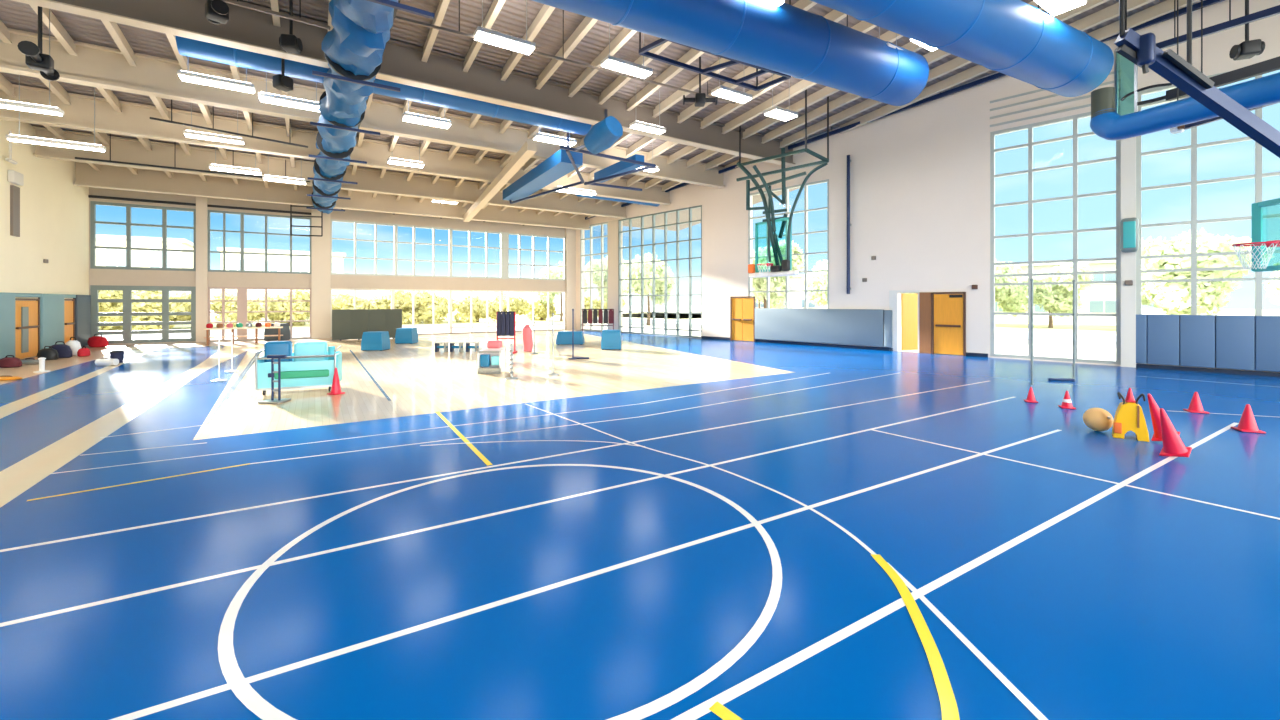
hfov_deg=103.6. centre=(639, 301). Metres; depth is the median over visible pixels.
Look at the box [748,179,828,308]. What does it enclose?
window
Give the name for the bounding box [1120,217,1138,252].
wall speaker
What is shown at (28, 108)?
diffuser
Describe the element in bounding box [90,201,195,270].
window
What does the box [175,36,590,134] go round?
duct
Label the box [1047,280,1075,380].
post
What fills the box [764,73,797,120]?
ceiling lamp
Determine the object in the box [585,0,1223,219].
joist
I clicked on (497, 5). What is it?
joist
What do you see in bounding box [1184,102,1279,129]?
pole
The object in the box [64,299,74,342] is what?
door
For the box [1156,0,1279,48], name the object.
wall rail
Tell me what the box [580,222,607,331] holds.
window
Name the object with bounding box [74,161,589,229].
girder
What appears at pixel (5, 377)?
sports bag
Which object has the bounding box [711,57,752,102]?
ceiling lamp
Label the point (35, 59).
winch
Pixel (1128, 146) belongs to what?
trim
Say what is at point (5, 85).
joist
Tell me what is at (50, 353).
sports bag
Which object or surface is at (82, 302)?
pad
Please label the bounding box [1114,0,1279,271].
basketball hoop
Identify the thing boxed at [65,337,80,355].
sports bag
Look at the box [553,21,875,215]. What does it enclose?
joist
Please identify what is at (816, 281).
tree
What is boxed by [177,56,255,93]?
ceiling lamp
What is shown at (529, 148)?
beam
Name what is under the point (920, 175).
wall
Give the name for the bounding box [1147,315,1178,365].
pad
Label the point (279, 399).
net post
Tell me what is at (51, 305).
pad
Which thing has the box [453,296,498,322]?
shrub
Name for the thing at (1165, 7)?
joist
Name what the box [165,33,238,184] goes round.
joist
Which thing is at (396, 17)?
conduit
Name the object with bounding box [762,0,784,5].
ceiling lamp
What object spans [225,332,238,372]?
post
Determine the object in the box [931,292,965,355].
door
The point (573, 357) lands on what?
post
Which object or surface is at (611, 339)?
block
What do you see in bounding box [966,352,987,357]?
baseboard
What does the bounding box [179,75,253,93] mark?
diffuser
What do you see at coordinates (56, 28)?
joist
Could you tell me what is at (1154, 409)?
traffic cone
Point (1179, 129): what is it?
security camera
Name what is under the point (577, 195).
girder
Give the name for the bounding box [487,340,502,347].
folded cloth
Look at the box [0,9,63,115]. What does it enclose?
ceiling lamp
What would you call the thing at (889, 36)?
joist
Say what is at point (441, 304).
shrub
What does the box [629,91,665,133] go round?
ceiling lamp
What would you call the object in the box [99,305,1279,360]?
ground
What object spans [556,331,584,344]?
block
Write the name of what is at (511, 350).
post
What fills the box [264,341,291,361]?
mat
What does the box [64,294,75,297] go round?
pad
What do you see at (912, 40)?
ceiling lamp
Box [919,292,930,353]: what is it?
trim
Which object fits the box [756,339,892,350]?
baseboard
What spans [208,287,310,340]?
window
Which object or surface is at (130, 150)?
girder
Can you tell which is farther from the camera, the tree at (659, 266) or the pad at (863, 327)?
the tree at (659, 266)
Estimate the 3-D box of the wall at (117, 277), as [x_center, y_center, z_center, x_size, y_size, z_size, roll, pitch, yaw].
[-13.135,-1.676,25.890,21.910,7.052,0.350,0,0,-33]
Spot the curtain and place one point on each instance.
(353, 50)
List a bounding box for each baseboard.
[702,336,729,339]
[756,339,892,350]
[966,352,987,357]
[1136,364,1279,376]
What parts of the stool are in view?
handle, handle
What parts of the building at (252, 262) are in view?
pane, pane, pane, pane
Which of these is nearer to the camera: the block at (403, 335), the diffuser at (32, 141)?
the diffuser at (32, 141)
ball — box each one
[206,323,212,327]
[216,323,222,327]
[226,323,232,327]
[1083,408,1113,430]
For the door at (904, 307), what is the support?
in the wall at (920, 175)
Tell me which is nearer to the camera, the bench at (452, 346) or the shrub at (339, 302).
the bench at (452, 346)
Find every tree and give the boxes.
[535,261,587,320]
[585,258,632,302]
[623,252,674,324]
[752,239,803,307]
[752,287,785,307]
[797,260,826,306]
[995,260,1027,317]
[1010,262,1094,327]
[1141,227,1274,314]
[1141,279,1167,311]
[1262,263,1279,303]
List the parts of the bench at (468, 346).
leg, leg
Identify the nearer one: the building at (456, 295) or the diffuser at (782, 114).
the diffuser at (782, 114)
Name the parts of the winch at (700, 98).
stem, motor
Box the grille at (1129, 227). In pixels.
[1123,221,1135,247]
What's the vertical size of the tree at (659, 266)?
5.829 m
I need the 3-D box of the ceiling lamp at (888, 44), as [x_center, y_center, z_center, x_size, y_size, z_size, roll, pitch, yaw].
[5.696,-6.405,11.564,0.910,1.605,0.560,0,0,-33]
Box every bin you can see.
[109,350,124,362]
[264,323,289,340]
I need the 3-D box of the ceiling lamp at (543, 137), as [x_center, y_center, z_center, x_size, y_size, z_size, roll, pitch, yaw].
[-2.756,-5.798,16.325,1.360,1.205,0.460,0,0,-33]
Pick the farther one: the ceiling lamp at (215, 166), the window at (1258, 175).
the ceiling lamp at (215, 166)
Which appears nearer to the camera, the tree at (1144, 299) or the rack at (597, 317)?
the rack at (597, 317)
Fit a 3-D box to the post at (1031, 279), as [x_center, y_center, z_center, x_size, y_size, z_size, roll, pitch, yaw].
[8.167,0.617,10.490,0.062,2.220,0.062,0,0,-33]
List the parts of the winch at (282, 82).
stem, motor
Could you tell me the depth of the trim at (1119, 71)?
15.00 m
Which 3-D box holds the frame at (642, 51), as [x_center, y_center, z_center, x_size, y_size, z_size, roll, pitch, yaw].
[1.728,-6.094,11.100,3.516,1.992,1.104,0,0,-33]
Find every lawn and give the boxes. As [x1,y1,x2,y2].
[99,312,700,330]
[558,311,1115,333]
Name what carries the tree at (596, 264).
on the ground at (1060, 349)
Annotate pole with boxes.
[847,155,850,293]
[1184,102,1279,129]
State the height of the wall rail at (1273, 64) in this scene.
3.567 m
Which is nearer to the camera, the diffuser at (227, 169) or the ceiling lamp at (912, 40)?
the ceiling lamp at (912, 40)
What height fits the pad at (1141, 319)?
1.300 m
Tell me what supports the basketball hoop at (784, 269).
hanging from the ceiling
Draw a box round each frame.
[290,205,322,236]
[503,109,655,203]
[638,0,790,90]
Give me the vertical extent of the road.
0.025 m
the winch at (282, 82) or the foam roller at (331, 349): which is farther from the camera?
the winch at (282, 82)
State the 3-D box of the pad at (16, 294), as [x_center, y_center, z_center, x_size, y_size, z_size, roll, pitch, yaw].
[-19.007,-0.210,15.607,0.080,0.120,1.746,0,0,-33]
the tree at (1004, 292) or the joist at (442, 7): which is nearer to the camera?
the joist at (442, 7)
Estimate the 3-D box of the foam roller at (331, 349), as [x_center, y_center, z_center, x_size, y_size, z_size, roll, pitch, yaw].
[-6.165,1.237,10.066,0.119,0.700,0.120,0,0,-33]
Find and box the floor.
[0,330,1279,719]
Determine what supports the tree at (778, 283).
on the ground at (1060, 349)
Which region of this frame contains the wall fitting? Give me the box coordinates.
[1125,280,1132,285]
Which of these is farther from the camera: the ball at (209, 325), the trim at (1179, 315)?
the ball at (209, 325)
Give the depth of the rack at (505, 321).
17.20 m
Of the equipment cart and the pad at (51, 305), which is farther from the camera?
the pad at (51, 305)
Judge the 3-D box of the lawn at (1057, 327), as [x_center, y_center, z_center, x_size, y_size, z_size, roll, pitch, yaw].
[32.379,1.857,52.762,56.517,0.015,105.440,0,0,-33]
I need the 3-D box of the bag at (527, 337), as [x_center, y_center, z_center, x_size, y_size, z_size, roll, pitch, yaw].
[-3.983,1.270,17.832,0.388,0.968,0.390,0,0,-33]
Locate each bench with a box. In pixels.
[434,341,448,351]
[449,341,463,351]
[465,341,479,351]
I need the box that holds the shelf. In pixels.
[204,326,282,344]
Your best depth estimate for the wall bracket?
14.60 m
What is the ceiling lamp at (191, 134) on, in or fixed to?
hanging from the ceiling
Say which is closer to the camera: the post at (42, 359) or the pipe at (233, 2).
the pipe at (233, 2)
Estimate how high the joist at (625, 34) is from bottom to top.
3.453 m
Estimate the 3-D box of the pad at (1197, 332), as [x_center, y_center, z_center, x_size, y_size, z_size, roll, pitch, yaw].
[13.993,0.980,12.647,0.080,1.300,0.588,0,0,-44]
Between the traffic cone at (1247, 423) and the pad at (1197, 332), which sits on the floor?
the traffic cone at (1247, 423)
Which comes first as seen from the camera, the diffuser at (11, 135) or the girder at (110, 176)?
the diffuser at (11, 135)
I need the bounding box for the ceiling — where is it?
[0,0,1200,230]
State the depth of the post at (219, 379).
11.14 m
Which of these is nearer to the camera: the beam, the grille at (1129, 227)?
the grille at (1129, 227)
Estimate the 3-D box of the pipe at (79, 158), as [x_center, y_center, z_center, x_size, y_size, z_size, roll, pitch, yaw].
[-15.643,-5.111,18.100,6.338,1.016,0.060,0,0,-37]
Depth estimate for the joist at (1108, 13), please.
15.46 m
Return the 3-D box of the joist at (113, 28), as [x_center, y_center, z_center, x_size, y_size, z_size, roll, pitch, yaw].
[-9.627,-6.558,7.890,0.130,3.453,33.624,0,0,-33]
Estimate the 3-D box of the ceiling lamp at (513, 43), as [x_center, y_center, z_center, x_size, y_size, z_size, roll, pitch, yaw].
[-2.893,-6.178,10.790,1.260,1.305,0.400,0,0,-33]
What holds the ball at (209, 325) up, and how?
on the shelf
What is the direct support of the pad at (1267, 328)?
attached to the wall at (920, 175)
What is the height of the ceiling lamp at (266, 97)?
1.405 m
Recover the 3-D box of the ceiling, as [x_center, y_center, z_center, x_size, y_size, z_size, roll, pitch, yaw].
[-0.965,-6.861,13.481,31.000,3.493,34.500,0,0,-33]
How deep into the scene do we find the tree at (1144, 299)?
36.49 m
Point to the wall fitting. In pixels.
(1127, 282)
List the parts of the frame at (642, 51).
hanger rod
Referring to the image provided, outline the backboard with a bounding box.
[1114,0,1171,113]
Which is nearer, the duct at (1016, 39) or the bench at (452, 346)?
the duct at (1016, 39)
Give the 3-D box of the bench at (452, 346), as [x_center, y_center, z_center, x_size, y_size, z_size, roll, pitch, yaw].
[-6.475,1.562,17.773,0.440,0.370,0.300,0,0,0]
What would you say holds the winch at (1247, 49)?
hanging from the ceiling
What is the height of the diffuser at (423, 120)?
0.027 m
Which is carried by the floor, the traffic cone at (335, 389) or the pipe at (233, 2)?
the traffic cone at (335, 389)
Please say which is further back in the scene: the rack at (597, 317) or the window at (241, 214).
the rack at (597, 317)
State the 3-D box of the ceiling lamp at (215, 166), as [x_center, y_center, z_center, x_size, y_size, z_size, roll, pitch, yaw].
[-13.406,-5.075,16.708,1.360,1.505,0.360,0,0,-33]
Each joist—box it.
[0,20,137,174]
[0,73,100,170]
[29,4,173,177]
[101,20,206,181]
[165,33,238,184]
[230,65,268,187]
[270,0,297,190]
[328,0,333,30]
[347,93,372,195]
[372,0,449,197]
[396,0,505,200]
[419,4,554,202]
[441,17,597,204]
[461,28,636,206]
[482,38,671,208]
[500,49,704,210]
[519,0,816,212]
[537,10,846,214]
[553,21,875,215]
[570,31,902,217]
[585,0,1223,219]
[586,41,923,218]
[662,0,1043,191]
[724,0,1108,172]
[840,0,1154,133]
[1088,0,1199,40]
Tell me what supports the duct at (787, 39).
hanging from the ceiling
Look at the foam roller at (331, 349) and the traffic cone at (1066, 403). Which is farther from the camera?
the foam roller at (331, 349)
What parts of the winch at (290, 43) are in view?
motor, stem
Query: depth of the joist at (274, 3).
14.17 m
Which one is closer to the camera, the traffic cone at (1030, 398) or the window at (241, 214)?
the traffic cone at (1030, 398)
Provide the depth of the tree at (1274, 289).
26.16 m
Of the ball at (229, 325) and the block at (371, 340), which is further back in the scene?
the ball at (229, 325)
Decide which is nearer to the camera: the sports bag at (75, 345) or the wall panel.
the wall panel
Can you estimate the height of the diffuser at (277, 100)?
0.027 m
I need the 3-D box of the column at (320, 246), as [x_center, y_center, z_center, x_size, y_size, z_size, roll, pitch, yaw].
[-15.325,-1.726,24.196,0.772,6.952,0.120,0,0,-33]
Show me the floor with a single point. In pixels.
(654, 527)
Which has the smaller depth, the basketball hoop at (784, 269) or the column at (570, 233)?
the basketball hoop at (784, 269)
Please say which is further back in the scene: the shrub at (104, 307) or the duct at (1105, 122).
the shrub at (104, 307)
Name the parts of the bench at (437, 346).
leg, seat, leg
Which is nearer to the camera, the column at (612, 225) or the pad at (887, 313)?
the pad at (887, 313)
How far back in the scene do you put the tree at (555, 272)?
48.37 m
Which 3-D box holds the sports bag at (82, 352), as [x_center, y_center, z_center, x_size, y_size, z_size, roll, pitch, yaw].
[-17.857,1.581,16.168,0.267,0.323,0.304,0,0,-33]
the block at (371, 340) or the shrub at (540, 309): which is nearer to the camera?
the block at (371, 340)
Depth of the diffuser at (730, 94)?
13.38 m
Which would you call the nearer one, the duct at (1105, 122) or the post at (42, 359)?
the duct at (1105, 122)
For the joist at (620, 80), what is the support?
attached to the ceiling
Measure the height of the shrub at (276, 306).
3.471 m
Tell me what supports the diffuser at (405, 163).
attached to the ceiling lamp at (396, 161)
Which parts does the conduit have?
hanger rod, hanger rod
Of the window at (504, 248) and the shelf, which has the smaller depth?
the shelf
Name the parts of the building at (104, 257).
pane, pane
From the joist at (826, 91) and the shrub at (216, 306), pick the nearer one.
the joist at (826, 91)
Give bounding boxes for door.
[15,298,39,358]
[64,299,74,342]
[730,296,754,341]
[889,290,919,352]
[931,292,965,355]
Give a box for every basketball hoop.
[736,89,828,277]
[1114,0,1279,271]
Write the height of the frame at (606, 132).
2.344 m
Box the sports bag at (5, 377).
[0,375,21,380]
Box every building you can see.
[96,234,192,296]
[217,247,345,304]
[371,290,536,313]
[755,274,826,308]
[995,260,1115,323]
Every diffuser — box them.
[0,105,61,115]
[8,139,104,151]
[10,134,96,144]
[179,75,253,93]
[184,134,243,144]
[210,167,260,174]
[259,96,319,111]
[264,178,304,184]
[388,161,423,167]
[403,116,450,128]
[474,31,534,54]
[558,189,594,195]
[602,60,651,78]
[630,124,664,133]
[712,89,750,102]
[765,109,796,120]
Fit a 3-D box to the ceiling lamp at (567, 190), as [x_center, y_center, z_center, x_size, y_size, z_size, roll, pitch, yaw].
[-2.781,-5.334,21.544,1.860,1.305,0.460,0,0,-33]
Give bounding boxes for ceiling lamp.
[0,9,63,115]
[6,75,105,151]
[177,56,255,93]
[183,103,244,144]
[208,147,261,174]
[258,72,319,111]
[263,158,305,184]
[387,140,424,167]
[402,100,451,128]
[431,199,457,203]
[473,0,535,54]
[533,132,576,146]
[553,178,596,195]
[600,23,652,78]
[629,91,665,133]
[638,166,659,171]
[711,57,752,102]
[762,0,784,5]
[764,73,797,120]
[879,27,901,49]
[909,38,936,50]
[1034,0,1087,15]
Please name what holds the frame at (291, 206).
hanging from the ceiling
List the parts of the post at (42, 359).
plate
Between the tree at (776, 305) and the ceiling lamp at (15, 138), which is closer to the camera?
the ceiling lamp at (15, 138)
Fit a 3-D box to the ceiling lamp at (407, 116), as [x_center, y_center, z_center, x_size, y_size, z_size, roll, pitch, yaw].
[-6.050,-5.740,14.300,1.260,1.305,0.460,0,0,-33]
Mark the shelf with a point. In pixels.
(256, 335)
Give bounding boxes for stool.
[1112,391,1148,441]
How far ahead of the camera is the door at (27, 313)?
15.58 m
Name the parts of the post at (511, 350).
plate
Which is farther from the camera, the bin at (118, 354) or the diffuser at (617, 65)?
the bin at (118, 354)
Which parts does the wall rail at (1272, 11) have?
hanger rod, hanger rod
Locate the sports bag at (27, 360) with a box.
[21,358,38,363]
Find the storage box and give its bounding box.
[477,348,504,373]
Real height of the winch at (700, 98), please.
1.333 m
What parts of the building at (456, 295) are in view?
pane, pane, pane, pane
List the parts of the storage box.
rail, rail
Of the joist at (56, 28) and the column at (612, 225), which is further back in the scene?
the column at (612, 225)
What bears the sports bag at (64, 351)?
on the floor
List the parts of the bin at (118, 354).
bin lid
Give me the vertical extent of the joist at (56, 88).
3.453 m
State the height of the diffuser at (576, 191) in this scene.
0.027 m
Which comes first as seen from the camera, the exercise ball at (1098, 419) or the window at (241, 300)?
the exercise ball at (1098, 419)
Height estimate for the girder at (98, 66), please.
0.920 m
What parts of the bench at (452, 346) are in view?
leg, seat, leg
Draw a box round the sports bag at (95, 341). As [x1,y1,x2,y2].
[87,334,108,346]
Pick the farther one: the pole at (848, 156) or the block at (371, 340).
the pole at (848, 156)
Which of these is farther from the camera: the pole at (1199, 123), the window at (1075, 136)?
the window at (1075, 136)
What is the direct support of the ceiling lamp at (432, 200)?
hanging from the ceiling
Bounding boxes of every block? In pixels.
[361,331,389,350]
[395,328,417,343]
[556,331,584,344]
[601,330,621,349]
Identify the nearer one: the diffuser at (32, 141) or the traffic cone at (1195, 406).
the traffic cone at (1195, 406)
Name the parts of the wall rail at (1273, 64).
hanger rod, rail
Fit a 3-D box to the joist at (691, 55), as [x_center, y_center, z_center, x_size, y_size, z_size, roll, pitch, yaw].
[0.757,-6.558,14.593,0.130,3.453,33.624,0,0,-33]
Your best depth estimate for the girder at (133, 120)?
16.48 m
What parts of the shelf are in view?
leg, shelf, leg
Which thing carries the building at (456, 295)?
on the ground at (1060, 349)
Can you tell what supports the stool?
on the floor
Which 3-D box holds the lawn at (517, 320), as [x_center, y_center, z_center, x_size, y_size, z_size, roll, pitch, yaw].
[-14.109,1.857,58.736,360.000,0.015,26.000,0,0,-33]
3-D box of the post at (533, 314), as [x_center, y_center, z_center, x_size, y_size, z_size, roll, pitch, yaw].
[-3.567,1.077,16.945,0.280,1.340,0.276,0,0,-33]
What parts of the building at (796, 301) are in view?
pane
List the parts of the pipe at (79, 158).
rail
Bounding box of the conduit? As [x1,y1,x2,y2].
[395,0,735,103]
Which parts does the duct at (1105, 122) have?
hanger rod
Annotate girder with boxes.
[0,28,724,187]
[0,84,670,204]
[12,0,795,166]
[33,126,626,218]
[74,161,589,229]
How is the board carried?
on the floor
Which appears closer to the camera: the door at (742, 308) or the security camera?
the security camera
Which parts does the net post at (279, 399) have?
plate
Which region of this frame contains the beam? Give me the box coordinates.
[463,141,536,221]
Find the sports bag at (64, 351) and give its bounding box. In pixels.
[49,341,72,357]
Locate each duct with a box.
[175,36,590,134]
[531,0,928,105]
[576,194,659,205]
[810,0,1113,96]
[1090,0,1279,140]
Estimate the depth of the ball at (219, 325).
20.74 m
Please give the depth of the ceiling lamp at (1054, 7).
9.77 m
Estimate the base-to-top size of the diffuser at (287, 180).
0.027 m
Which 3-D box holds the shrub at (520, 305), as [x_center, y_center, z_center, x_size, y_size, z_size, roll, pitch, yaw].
[-12.690,0.597,48.233,3.962,3.022,3.610,0,0,38]
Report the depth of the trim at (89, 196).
21.59 m
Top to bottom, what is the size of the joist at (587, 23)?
3.453 m
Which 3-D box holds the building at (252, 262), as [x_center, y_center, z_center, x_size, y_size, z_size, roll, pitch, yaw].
[-45.906,-2.165,65.587,12.600,8.070,12.600,0,0,-33]
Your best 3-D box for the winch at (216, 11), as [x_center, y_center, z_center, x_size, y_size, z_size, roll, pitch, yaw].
[-7.981,-6.002,9.500,0.540,1.341,0.320,0,0,40]
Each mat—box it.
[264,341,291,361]
[294,341,327,360]
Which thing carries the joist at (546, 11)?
attached to the ceiling
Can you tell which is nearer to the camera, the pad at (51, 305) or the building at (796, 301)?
the pad at (51, 305)
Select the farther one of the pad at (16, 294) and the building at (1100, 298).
the building at (1100, 298)
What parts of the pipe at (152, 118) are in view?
rail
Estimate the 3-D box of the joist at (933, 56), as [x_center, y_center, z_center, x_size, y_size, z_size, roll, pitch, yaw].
[7.624,-6.849,15.350,0.130,2.872,27.447,0,0,-33]
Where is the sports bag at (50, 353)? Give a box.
[37,346,58,359]
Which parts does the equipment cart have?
push rail, panel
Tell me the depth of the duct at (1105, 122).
10.00 m
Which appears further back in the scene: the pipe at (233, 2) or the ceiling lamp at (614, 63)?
the ceiling lamp at (614, 63)
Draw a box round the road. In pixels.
[515,315,1115,343]
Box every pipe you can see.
[75,134,309,181]
[149,99,307,147]
[222,0,330,29]
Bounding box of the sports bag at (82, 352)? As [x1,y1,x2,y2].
[77,346,90,356]
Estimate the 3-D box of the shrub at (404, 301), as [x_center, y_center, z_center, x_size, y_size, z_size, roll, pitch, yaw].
[-20.633,0.567,42.650,4.478,3.553,4.468,0,0,-33]
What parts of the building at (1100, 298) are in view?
pane, pane, pane, pane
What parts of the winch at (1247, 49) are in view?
stem, motor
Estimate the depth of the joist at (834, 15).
16.83 m
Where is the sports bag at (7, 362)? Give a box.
[0,355,21,367]
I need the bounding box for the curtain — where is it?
[306,0,433,213]
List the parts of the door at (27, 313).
vision panel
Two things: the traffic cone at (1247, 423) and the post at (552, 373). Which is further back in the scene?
the post at (552, 373)
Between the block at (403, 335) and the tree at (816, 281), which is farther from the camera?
the tree at (816, 281)
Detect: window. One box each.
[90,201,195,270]
[90,285,195,343]
[208,210,310,273]
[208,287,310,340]
[331,219,565,280]
[331,288,565,336]
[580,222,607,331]
[618,205,701,337]
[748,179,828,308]
[990,106,1120,364]
[1136,71,1279,315]
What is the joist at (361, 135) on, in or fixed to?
attached to the ceiling
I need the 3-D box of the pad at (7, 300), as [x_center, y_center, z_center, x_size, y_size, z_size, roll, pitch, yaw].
[-17.608,0.715,13.489,0.080,1.970,3.284,0,0,-33]
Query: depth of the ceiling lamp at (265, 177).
17.82 m
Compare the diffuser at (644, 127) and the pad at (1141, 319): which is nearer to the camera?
the pad at (1141, 319)
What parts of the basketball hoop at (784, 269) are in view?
hanger rod, board frame, hanger rod, hanger rod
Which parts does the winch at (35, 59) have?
motor, stem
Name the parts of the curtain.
lifting rail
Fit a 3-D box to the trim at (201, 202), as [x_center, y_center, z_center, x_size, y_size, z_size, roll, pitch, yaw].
[-18.997,-1.726,21.826,0.371,6.952,0.120,0,0,-33]
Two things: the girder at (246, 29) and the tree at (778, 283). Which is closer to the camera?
the girder at (246, 29)
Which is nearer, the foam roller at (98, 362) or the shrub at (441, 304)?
the foam roller at (98, 362)
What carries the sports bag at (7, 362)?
on the floor
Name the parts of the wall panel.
panel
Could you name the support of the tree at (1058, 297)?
on the lawn at (1057, 327)
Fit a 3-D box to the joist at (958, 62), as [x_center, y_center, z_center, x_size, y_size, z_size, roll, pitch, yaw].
[9.915,-7.096,13.700,0.130,2.378,22.190,0,0,-33]
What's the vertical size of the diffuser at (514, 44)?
0.027 m
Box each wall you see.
[0,119,88,358]
[89,187,565,344]
[576,0,1279,372]
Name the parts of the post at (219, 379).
plate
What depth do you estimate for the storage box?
12.29 m
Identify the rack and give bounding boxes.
[497,311,516,353]
[582,309,613,330]
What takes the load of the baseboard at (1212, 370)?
attached to the wall at (920, 175)
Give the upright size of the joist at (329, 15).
3.453 m
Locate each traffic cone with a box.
[327,367,344,394]
[1024,387,1037,402]
[1058,391,1075,408]
[1122,388,1135,402]
[1147,394,1179,440]
[1159,408,1191,456]
[1183,392,1208,413]
[1231,404,1265,432]
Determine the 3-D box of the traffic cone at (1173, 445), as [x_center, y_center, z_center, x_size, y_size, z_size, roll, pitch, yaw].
[6.033,1.472,5.675,0.262,0.544,0.241,0,0,-33]
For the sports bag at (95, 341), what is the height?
0.517 m
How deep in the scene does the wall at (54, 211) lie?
16.60 m
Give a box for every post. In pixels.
[33,357,50,372]
[211,336,226,381]
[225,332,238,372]
[258,355,290,403]
[505,344,517,379]
[530,314,537,353]
[547,313,558,375]
[568,309,588,358]
[1030,278,1033,384]
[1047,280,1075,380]
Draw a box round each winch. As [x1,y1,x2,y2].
[17,6,59,80]
[205,0,228,23]
[272,58,292,91]
[279,0,302,53]
[683,57,717,106]
[1229,0,1264,60]
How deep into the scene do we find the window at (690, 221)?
26.38 m
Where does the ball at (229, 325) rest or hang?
on the shelf
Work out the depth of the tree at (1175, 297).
29.09 m
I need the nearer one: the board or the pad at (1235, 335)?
the pad at (1235, 335)
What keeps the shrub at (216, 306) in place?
on the lawn at (517, 320)
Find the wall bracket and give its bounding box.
[5,130,17,164]
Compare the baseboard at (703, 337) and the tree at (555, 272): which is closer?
the baseboard at (703, 337)
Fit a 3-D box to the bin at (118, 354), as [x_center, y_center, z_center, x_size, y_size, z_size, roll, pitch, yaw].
[-15.004,1.572,14.445,0.320,0.350,0.320,0,0,-33]
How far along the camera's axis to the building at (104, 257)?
48.01 m
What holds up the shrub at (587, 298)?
on the lawn at (517, 320)
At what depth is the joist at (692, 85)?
15.69 m
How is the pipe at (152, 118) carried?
hanging from the ceiling
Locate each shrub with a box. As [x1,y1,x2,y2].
[99,290,141,329]
[118,291,210,330]
[210,292,274,327]
[254,290,309,325]
[332,290,379,309]
[368,291,422,323]
[411,291,457,323]
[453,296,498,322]
[489,293,530,321]
[526,298,556,320]
[585,294,600,319]
[593,298,624,308]
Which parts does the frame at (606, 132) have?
hoist arm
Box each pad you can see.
[0,292,14,358]
[15,293,40,296]
[40,294,63,349]
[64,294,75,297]
[74,295,90,346]
[755,308,883,346]
[884,310,891,346]
[1136,314,1146,363]
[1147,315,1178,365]
[1180,315,1214,367]
[1216,315,1254,369]
[1255,316,1279,371]
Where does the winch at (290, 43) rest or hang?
hanging from the ceiling
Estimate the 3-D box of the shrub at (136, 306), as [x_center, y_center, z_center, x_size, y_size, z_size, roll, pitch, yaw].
[-32.280,0.625,34.207,3.728,3.382,4.688,0,0,29]
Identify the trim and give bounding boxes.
[88,195,310,214]
[196,196,207,342]
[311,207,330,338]
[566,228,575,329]
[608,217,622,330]
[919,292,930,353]
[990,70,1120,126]
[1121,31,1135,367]
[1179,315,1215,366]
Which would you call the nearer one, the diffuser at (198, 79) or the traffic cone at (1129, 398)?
the traffic cone at (1129, 398)
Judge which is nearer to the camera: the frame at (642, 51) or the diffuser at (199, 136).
the frame at (642, 51)
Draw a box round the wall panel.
[8,170,23,236]
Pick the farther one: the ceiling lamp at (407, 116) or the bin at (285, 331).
the bin at (285, 331)
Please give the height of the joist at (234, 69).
3.453 m
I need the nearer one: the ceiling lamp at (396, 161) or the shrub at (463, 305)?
the ceiling lamp at (396, 161)
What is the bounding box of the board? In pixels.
[332,309,401,340]
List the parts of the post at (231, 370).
plate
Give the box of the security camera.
[1170,125,1184,133]
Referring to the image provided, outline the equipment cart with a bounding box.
[255,345,341,394]
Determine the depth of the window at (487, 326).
28.15 m
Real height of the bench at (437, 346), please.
0.370 m
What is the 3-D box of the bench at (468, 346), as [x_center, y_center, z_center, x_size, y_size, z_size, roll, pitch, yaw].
[-5.915,1.562,17.773,0.440,0.370,0.300,0,0,0]
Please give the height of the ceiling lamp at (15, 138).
2.205 m
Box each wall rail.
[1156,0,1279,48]
[1165,0,1279,100]
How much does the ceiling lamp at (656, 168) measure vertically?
1.105 m
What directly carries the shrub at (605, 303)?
on the ground at (1060, 349)
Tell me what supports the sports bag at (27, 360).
on the floor
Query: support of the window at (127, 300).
in the wall at (117, 277)
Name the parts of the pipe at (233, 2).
hanger rod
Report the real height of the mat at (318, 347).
0.800 m
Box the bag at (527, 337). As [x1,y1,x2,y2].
[522,324,532,351]
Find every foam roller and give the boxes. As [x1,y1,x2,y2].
[95,359,118,365]
[328,346,334,359]
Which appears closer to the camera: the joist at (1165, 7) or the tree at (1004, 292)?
the joist at (1165, 7)
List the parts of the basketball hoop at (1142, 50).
hanger rod, hanger rod, board frame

